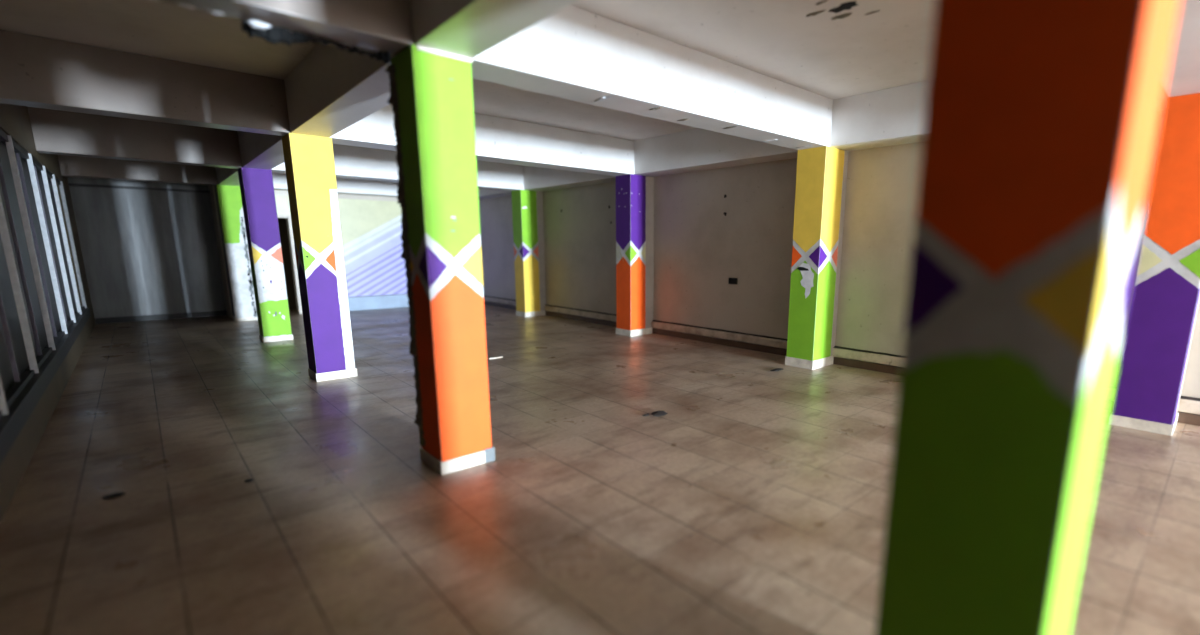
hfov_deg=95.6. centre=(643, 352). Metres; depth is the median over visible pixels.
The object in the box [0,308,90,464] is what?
sill
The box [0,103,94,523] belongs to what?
wall
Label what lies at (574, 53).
ceiling beam
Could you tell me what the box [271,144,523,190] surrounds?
ceiling beam
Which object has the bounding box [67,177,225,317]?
shutter
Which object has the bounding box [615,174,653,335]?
column
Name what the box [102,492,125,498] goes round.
debris
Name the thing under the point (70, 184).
rail
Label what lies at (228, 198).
column
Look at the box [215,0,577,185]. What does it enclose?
ceiling beam
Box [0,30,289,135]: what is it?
ceiling beam
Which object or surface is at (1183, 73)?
ceiling beam
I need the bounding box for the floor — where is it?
[0,305,1199,634]
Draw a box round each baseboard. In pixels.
[94,310,226,323]
[483,295,1199,425]
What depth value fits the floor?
3.46 m
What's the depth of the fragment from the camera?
7.86 m
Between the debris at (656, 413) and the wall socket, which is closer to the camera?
the debris at (656, 413)
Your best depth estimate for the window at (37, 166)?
7.46 m
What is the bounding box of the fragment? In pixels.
[488,355,502,358]
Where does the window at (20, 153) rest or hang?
in the wall at (14, 119)
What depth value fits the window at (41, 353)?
5.48 m
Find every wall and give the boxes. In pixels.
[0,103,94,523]
[208,185,397,318]
[479,110,1199,397]
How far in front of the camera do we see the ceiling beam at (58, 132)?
7.71 m
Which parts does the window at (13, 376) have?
glass pane, rail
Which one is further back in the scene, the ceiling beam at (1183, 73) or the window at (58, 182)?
the window at (58, 182)
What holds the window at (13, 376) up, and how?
in the wall at (14, 119)
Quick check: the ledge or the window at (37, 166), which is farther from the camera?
the ledge
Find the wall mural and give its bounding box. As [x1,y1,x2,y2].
[275,195,406,296]
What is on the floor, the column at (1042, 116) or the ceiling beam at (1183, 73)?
the column at (1042, 116)
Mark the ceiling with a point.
(831, 49)
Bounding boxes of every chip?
[177,3,195,8]
[206,10,224,14]
[248,20,270,29]
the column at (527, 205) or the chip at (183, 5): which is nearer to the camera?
the chip at (183, 5)
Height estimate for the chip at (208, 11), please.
0.020 m
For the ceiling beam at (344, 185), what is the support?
attached to the ceiling
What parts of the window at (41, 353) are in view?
rail, rail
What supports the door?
in the wall at (211, 188)
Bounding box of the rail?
[68,183,209,192]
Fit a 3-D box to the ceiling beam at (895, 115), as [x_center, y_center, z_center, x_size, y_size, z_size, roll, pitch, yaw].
[5.975,-2.111,3.119,0.480,0.545,33.000,-10,15,-42]
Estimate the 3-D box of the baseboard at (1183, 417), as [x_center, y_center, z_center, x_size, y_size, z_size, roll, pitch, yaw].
[6.121,0.767,3.827,0.066,0.255,33.000,-10,15,-42]
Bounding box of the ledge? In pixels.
[348,294,408,310]
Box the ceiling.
[0,0,935,140]
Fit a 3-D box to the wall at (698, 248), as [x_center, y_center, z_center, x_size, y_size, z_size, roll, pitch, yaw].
[5.562,-0.920,4.354,0.250,3.360,35.400,-10,15,-42]
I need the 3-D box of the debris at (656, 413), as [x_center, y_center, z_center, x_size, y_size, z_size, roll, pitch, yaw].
[0.158,0.589,5.247,0.192,0.030,0.144,-10,15,-42]
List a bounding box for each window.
[0,129,55,370]
[0,140,67,347]
[0,195,38,407]
[0,378,8,418]
[22,157,75,331]
[37,168,81,320]
[47,177,86,312]
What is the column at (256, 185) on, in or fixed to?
on the floor
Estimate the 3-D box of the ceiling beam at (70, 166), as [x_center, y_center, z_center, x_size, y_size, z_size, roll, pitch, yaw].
[-9.598,-3.575,10.396,2.210,0.545,0.270,-10,15,-42]
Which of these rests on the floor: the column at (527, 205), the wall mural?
the column at (527, 205)
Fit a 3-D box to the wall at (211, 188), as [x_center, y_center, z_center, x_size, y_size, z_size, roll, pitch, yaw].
[-7.361,-2.817,13.878,5.580,3.360,0.800,-10,15,-42]
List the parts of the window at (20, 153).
rail, rail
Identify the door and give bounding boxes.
[277,215,301,313]
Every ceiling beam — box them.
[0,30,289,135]
[27,107,241,168]
[57,155,217,185]
[160,0,413,54]
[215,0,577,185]
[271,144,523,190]
[272,172,397,196]
[329,104,633,175]
[471,5,832,149]
[478,80,1167,199]
[1165,0,1199,96]
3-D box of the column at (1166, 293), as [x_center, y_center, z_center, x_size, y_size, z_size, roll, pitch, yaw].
[4.651,-0.726,4.770,0.579,2.815,0.424,-10,15,-42]
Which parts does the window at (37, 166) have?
rail, rail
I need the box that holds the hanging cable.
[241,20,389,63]
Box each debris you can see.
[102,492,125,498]
[651,411,667,415]
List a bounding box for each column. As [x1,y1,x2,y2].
[214,185,257,321]
[238,167,292,341]
[282,133,356,381]
[385,45,494,474]
[511,190,545,316]
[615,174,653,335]
[785,146,848,369]
[875,0,1179,634]
[1109,93,1199,435]
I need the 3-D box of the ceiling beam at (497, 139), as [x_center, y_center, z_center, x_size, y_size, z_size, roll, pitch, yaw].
[-2.009,-3.061,7.870,4.690,0.545,0.400,-10,15,-42]
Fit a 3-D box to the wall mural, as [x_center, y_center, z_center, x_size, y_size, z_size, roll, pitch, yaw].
[-7.072,-2.613,13.621,5.510,2.380,0.019,-10,15,-42]
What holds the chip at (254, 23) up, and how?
hanging from the ceiling beam at (379, 25)
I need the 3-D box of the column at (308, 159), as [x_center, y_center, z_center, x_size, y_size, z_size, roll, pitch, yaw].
[-3.871,-1.087,6.506,0.449,2.815,0.419,-10,15,-42]
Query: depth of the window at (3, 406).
3.69 m
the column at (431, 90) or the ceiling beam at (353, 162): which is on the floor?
the column at (431, 90)
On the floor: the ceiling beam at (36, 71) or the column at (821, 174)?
the column at (821, 174)
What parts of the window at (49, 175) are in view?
rail, rail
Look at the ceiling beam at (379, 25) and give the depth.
3.09 m
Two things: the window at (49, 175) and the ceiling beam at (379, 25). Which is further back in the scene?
the window at (49, 175)
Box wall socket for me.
[728,278,736,283]

